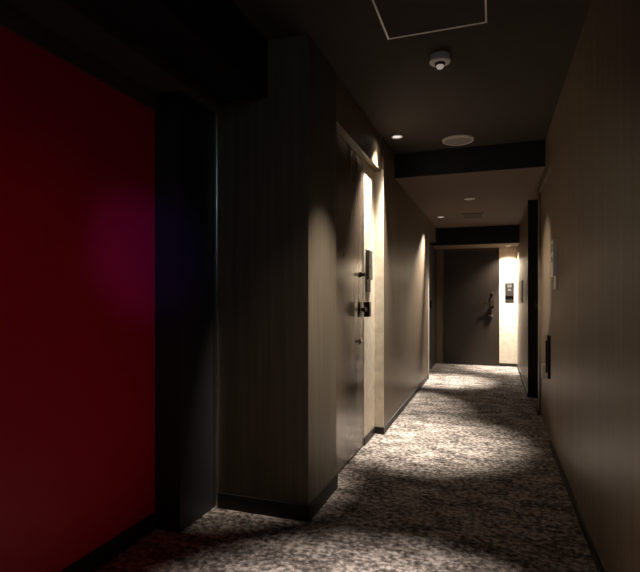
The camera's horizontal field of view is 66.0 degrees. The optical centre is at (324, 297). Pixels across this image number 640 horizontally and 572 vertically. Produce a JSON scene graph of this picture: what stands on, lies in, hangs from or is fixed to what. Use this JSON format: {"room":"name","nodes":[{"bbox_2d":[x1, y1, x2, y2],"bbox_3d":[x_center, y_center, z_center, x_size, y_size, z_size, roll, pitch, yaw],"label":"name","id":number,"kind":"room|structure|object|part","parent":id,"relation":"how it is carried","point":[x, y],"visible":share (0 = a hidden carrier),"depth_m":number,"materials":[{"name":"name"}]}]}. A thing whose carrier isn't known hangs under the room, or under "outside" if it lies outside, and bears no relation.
{"room":"hotel corridor","nodes":[
{"label":"hotel corridor","id":0,"kind":"room"},
{"bbox_2d":[0,25,154,571],"bbox_3d":[-1.566,0.112,0.725,0.132,2.153,3.883,0,0,19],"label":"wall","id":1,"kind":"structure","parent":0,"point":[77,152],"depth_m":2.03,"materials":[{"name":"paint"}]},
{"bbox_2d":[0,0,156,110],"bbox_3d":[-1.560,-1.008,0.724,0.143,0.086,3.883,0,0,19],"label":"trim","id":2,"kind":"structure","parent":1,"relation":"attached to","point":[12,19],"depth_m":2.02,"materials":[{"name":"black wood"}]},
{"bbox_2d":[60,512,155,571],"bbox_3d":[-1.499,1.145,0.702,0.010,0.086,3.883,0,0,19],"label":"baseboard","id":3,"kind":"structure","parent":1,"relation":"attached to","point":[103,554],"depth_m":2.26,"materials":[{"name":"black wood"}]},
{"bbox_2d":[3,0,223,112],"bbox_3d":[-1.414,-1.229,0.848,0.341,0.358,4.213,0,0,19],"label":"ceiling","id":4,"kind":"structure","parent":0,"point":[75,21],"depth_m":2.06,"materials":[{"name":"brown paint"}]},
{"bbox_2d":[155,90,213,532],"bbox_3d":[-0.814,0.069,2.695,0.284,2.238,0.330,0,0,19],"label":"pillar","id":5,"kind":"structure","parent":0,"point":[184,128],"depth_m":2.54,"materials":[{"name":"paint"}]},
{"bbox_2d":[81,0,267,102],"bbox_3d":[-1.123,-1.254,0.749,0.273,0.308,4.213,0,0,19],"label":"ceiling beam","id":6,"kind":"structure","parent":5,"relation":"attached to","point":[213,43],"depth_m":2.23,"materials":[{"name":"black paint"}]},
{"bbox_2d":[214,112,217,507],"bbox_3d":[-0.618,0.069,2.794,0.024,2.238,0.015,0,0,19],"label":"trim","id":7,"kind":"structure","parent":5,"relation":"attached to","point":[215,113],"depth_m":2.79,"materials":[{"name":"metal"}]},
{"bbox_2d":[218,33,335,504],"bbox_3d":[-0.402,-0.110,2.990,0.830,2.596,0.495,0,0,19],"label":"wall pier","id":8,"kind":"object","parent":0,"point":[277,151],"visible":0.64,"depth_m":2.72,"materials":[{"name":"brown wood"}]},
{"bbox_2d":[218,474,337,521],"bbox_3d":[-0.263,1.145,2.938,0.554,0.086,0.505,0,0,19],"label":"baseboard","id":9,"kind":"object","parent":8,"relation":"attached to","point":[286,510],"visible":1,"depth_m":2.71,"materials":[{"name":"black wood"}]},
{"bbox_2d":[94,363,597,571],"bbox_3d":[0.495,1.254,3.841,3.520,0.132,11.330,0,0,19],"label":"floor","id":10,"kind":"structure","parent":0,"point":[467,477],"depth_m":2.69,"materials":[{"name":"carpet"}]},
{"bbox_2d":[336,74,427,425],"bbox_3d":[0.671,-0.110,5.251,0.302,2.596,4.477,0,0,19],"label":"wall","id":11,"kind":"structure","parent":0,"point":[405,224],"depth_m":5.00,"materials":[{"name":"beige paint"}]},
{"bbox_2d":[336,132,370,473],"bbox_3d":[0.178,0.041,3.534,0.136,2.294,0.899,0,0,19],"label":"door","id":12,"kind":"structure","parent":11,"relation":"in","point":[351,308],"depth_m":3.55,"materials":[{"name":"brown wood"}]},
{"bbox_3d":[0.278,0.088,3.851,0.011,0.114,0.077,0,0,19],"label":"handle","id":13,"kind":"part","parent":12,"relation":"part of","materials":[{"name":"brown metal"}]},
{"bbox_3d":[0.284,0.041,3.967,0.058,2.294,0.011,0,0,19],"label":"frame","id":14,"kind":"part","parent":12,"relation":"part of","materials":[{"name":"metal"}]},
{"bbox_3d":[0.300,0.088,3.794,0.073,0.114,0.160,0,0,19],"label":"lever","id":15,"kind":"part","parent":12,"relation":"part of","materials":[{"name":"brown metal"}]},
{"bbox_2d":[336,119,380,171],"bbox_3d":[0.244,-1.114,3.711,0.081,0.016,1.287,0,0,19],"label":"trim","id":16,"kind":"structure","parent":11,"relation":"attached to","point":[340,129],"depth_m":3.60,"materials":[{"name":"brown wood"}]},
{"bbox_2d":[364,161,373,436],"bbox_3d":[0.265,0.033,4.180,0.226,2.310,0.385,0,0,19],"label":"wall panel","id":17,"kind":"object","parent":11,"relation":"attached to","point":[368,172],"visible":0.21,"depth_m":4.12,"materials":[{"name":"beige paint"}]},
{"bbox_2d":[366,249,372,291],"bbox_3d":[0.368,-0.224,4.087,0.035,0.350,0.138,0,0,19],"label":"card reader","id":18,"kind":"object","parent":17,"relation":"attached to","point":[369,254],"visible":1,"depth_m":4.05,"materials":[{"name":"black plastic"}]},
{"bbox_2d":[374,169,383,426],"bbox_3d":[0.368,0.033,4.360,0.304,2.310,0.022,0,0,19],"label":"trim","id":19,"kind":"structure","parent":11,"relation":"attached to","point":[378,176],"depth_m":4.31,"materials":[{"name":"beige paint"}]},
{"bbox_2d":[364,374,428,445],"bbox_3d":[0.928,1.158,5.640,0.087,0.060,3.575,0,0,19],"label":"baseboard","id":20,"kind":"structure","parent":11,"relation":"attached to","point":[376,430],"depth_m":4.65,"materials":[{"name":"black wood"}]},
{"bbox_2d":[428,235,435,373],"bbox_3d":[1.733,0.127,8.088,0.153,2.123,1.612,0,0,19],"label":"door","id":21,"kind":"structure","parent":11,"relation":"in","point":[431,250],"depth_m":8.24,"materials":[{"name":"brown wood"}]},
{"bbox_3d":[1.473,0.127,7.336,0.146,2.123,0.022,0,0,19],"label":"frame","id":22,"kind":"part","parent":21,"relation":"part of","materials":[{"name":"wood"}]},
{"bbox_2d":[232,0,590,153],"bbox_3d":[-0.257,-1.474,1.633,3.520,0.132,6.666,0,0,19],"label":"ceiling","id":23,"kind":"structure","parent":0,"point":[502,82],"depth_m":2.96,"materials":[{"name":"brown paint"}]},
{"bbox_2d":[391,134,402,138],"bbox_3d":[0.627,-1.404,4.295,0.101,0.008,0.101,0,0,19],"label":"recessed light","id":24,"kind":"object","parent":23,"relation":"in","point":[397,136],"visible":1,"depth_m":4.29,"materials":[{"name":"white plastic"}]},
{"bbox_2d":[372,0,486,39],"bbox_3d":[0.501,-1.405,2.354,0.513,0.006,0.511,0,0,19],"label":"ceiling hatch","id":25,"kind":"object","parent":23,"relation":"attached to","point":[400,18],"visible":1,"depth_m":2.45,"materials":[{"name":"metal"}]},
{"bbox_2d":[429,51,450,69],"bbox_3d":[0.668,-1.369,2.864,0.121,0.077,0.121,0,0,19],"label":"smoke detector","id":26,"kind":"object","parent":23,"relation":"attached to","point":[439,59],"visible":1,"depth_m":2.83,"materials":[{"name":"white plastic"}]},
{"bbox_2d":[442,135,473,145],"bbox_3d":[1.183,-1.396,4.385,0.273,0.024,0.273,0,0,19],"label":"ceiling speaker","id":27,"kind":"object","parent":23,"relation":"attached to","point":[455,140],"visible":1,"depth_m":4.34,"materials":[{"name":"white plastic"}]},
{"bbox_2d":[445,137,471,144],"bbox_3d":[1.183,-1.390,4.385,0.233,0.013,0.233,0,0,19],"label":"grille","id":28,"kind":"object","parent":27,"relation":"attached to","point":[448,140],"depth_m":4.36,"materials":[{"name":"grey plastic"}]},
{"bbox_2d":[395,140,544,177],"bbox_3d":[1.324,-1.290,4.609,1.348,0.236,0.013,0,0,19],"label":"ceiling beam","id":29,"kind":"structure","parent":23,"relation":"attached to","point":[528,154],"depth_m":4.59,"materials":[{"name":"black paint"}]},
{"bbox_2d":[428,219,435,242],"bbox_3d":[1.561,-1.053,7.864,0.302,0.236,1.045,0,0,19],"label":"wall","id":30,"kind":"structure","parent":0,"point":[431,229],"depth_m":7.81,"materials":[{"name":"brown wood"}]},
{"bbox_2d":[432,225,518,245],"bbox_3d":[2.458,-1.028,8.104,1.372,0.287,0.013,0,0,19],"label":"trim","id":31,"kind":"structure","parent":30,"relation":"attached to","point":[503,233],"depth_m":8.08,"materials":[{"name":"black paint"}]},
{"bbox_2d":[436,249,498,365],"bbox_3d":[2.867,-0.110,8.756,2.200,2.596,0.165,0,0,19],"label":"wall","id":32,"kind":"structure","parent":0,"point":[440,252],"depth_m":8.93,"materials":[{"name":"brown wood"}]},
{"bbox_2d":[444,250,498,364],"bbox_3d":[2.584,0.168,8.735,0.930,2.014,0.123,0,0,19],"label":"door","id":33,"kind":"structure","parent":32,"relation":"in","point":[471,278],"depth_m":8.74,"materials":[{"name":"brown wood"}]},
{"bbox_3d":[2.868,0.088,8.611,0.160,0.114,0.073,0,0,19],"label":"lever","id":34,"kind":"part","parent":33,"relation":"part of","materials":[{"name":"brown metal"}]},
{"bbox_2d":[444,248,498,251],"bbox_3d":[2.599,-0.861,8.777,0.952,0.038,0.033,0,0,19],"label":"trim","id":35,"kind":"structure","parent":32,"relation":"attached to","point":[470,249],"depth_m":8.75,"materials":[{"name":"brown wood"}]},
{"bbox_2d":[395,167,544,227],"bbox_3d":[2.009,-1.356,6.323,2.255,0.368,3.674,0,0,19],"label":"ceiling","id":36,"kind":"structure","parent":0,"point":[503,196],"depth_m":5.63,"materials":[{"name":"white paint"}]},
{"bbox_2d":[461,213,483,217],"bbox_3d":[2.095,-1.166,6.979,0.297,0.011,0.352,0,0,19],"label":"ceiling vent","id":37,"kind":"object","parent":36,"relation":"in","point":[469,215],"visible":1,"depth_m":6.96,"materials":[{"name":"white metal"}]},
{"bbox_2d":[464,214,481,217],"bbox_3d":[2.095,-1.167,6.979,0.249,0.004,0.290,0,0,19],"label":"grille","id":38,"kind":"object","parent":37,"relation":"attached to","point":[465,215],"depth_m":7.01,"materials":[{"name":"white metal"}]},
{"bbox_2d":[429,243,518,249],"bbox_3d":[2.708,-1.210,8.374,2.255,0.660,0.660,0,0,19],"label":"ceiling","id":39,"kind":"structure","parent":0,"point":[497,245],"depth_m":8.42,"materials":[{"name":"white paint"}]},
{"bbox_2d":[499,247,516,363],"bbox_3d":[3.190,0.154,8.576,0.297,2.068,0.033,0,0,19],"label":"end panel","id":40,"kind":"object","parent":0,"point":[507,255],"visible":0.86,"depth_m":8.56,"materials":[{"name":"beige paint"}]},
{"bbox_2d":[499,363,516,366],"bbox_3d":[3.183,1.162,8.556,0.297,0.052,0.010,0,0,19],"label":"baseboard","id":41,"kind":"structure","parent":40,"relation":"attached to","point":[500,364],"depth_m":8.55,"materials":[{"name":"black wood"}]},
{"bbox_2d":[505,283,513,301],"bbox_3d":[3.196,-0.097,8.541,0.145,0.330,0.035,0,0,19],"label":"card reader","id":42,"kind":"object","parent":40,"relation":"attached to","point":[509,287],"visible":1,"depth_m":8.53,"materials":[{"name":"grey metal"}]},
{"bbox_3d":[3.200,-0.097,8.552,0.145,0.330,0.012,0,0,19],"label":"plate","id":43,"kind":"part","parent":42,"relation":"part of","materials":[{"name":"black plastic"}]},
{"bbox_2d":[517,202,527,390],"bbox_3d":[3.158,0.008,7.117,0.592,2.360,2.750,0,0,19],"label":"wall","id":44,"kind":"structure","parent":0,"point":[522,249],"depth_m":6.80,"materials":[{"name":"paint"}]},
{"bbox_2d":[520,280,522,302],"bbox_3d":[2.901,-0.093,7.292,0.009,0.319,0.715,0,0,19],"label":"wall plate","id":45,"kind":"object","parent":44,"relation":"attached to","point":[521,282],"visible":0.91,"depth_m":7.12,"materials":[{"name":"grey metal"}]},
{"bbox_2d":[517,364,527,396],"bbox_3d":[2.872,1.162,7.208,0.010,0.052,2.761,0,0,19],"label":"baseboard","id":46,"kind":"structure","parent":44,"relation":"attached to","point":[522,380],"depth_m":6.86,"materials":[{"name":"black wood"}]},
{"bbox_2d":[528,200,537,397],"bbox_3d":[2.515,0.008,5.879,0.176,2.360,0.013,0,0,19],"label":"trim","id":47,"kind":"structure","parent":44,"relation":"attached to","point":[532,204],"depth_m":5.88,"materials":[{"name":"black paint"}]},
{"bbox_2d":[538,0,639,571],"bbox_3d":[1.268,-0.110,1.503,0.550,2.596,7.403,0,0,19],"label":"wall","id":48,"kind":"structure","parent":0,"point":[595,123],"depth_m":2.13,"materials":[{"name":"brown wood"}]},
{"bbox_2d":[541,173,550,436],"bbox_3d":[2.008,0.057,4.464,0.090,2.236,1.078,0,0,19],"label":"door","id":49,"kind":"structure","parent":48,"relation":"in","point":[546,192],"depth_m":4.48,"materials":[{"name":"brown wood"}]},
{"bbox_3d":[1.909,0.500,4.213,0.024,0.363,0.121,0,0,19],"label":"handle","id":50,"kind":"part","parent":49,"relation":"part of","materials":[{"name":"brown metal"}]},
{"bbox_2d":[551,238,556,289],"bbox_3d":[1.687,-0.247,3.632,0.035,0.368,0.138,0,0,19],"label":"card reader","id":51,"kind":"object","parent":48,"relation":"attached to","point":[554,241],"visible":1,"depth_m":3.58,"materials":[{"name":"white plastic"}]},
{"bbox_3d":[1.698,-0.247,3.628,0.012,0.368,0.138,0,0,19],"label":"plate","id":52,"kind":"part","parent":51,"relation":"part of","materials":[{"name":"black plastic"}]},
{"bbox_2d":[537,408,604,571],"bbox_3d":[1.020,1.162,1.645,0.010,0.052,7.293,0,0,19],"label":"baseboard","id":53,"kind":"structure","parent":48,"relation":"attached to","point":[594,554],"depth_m":2.61,"materials":[{"name":"black wood"}]}
]}

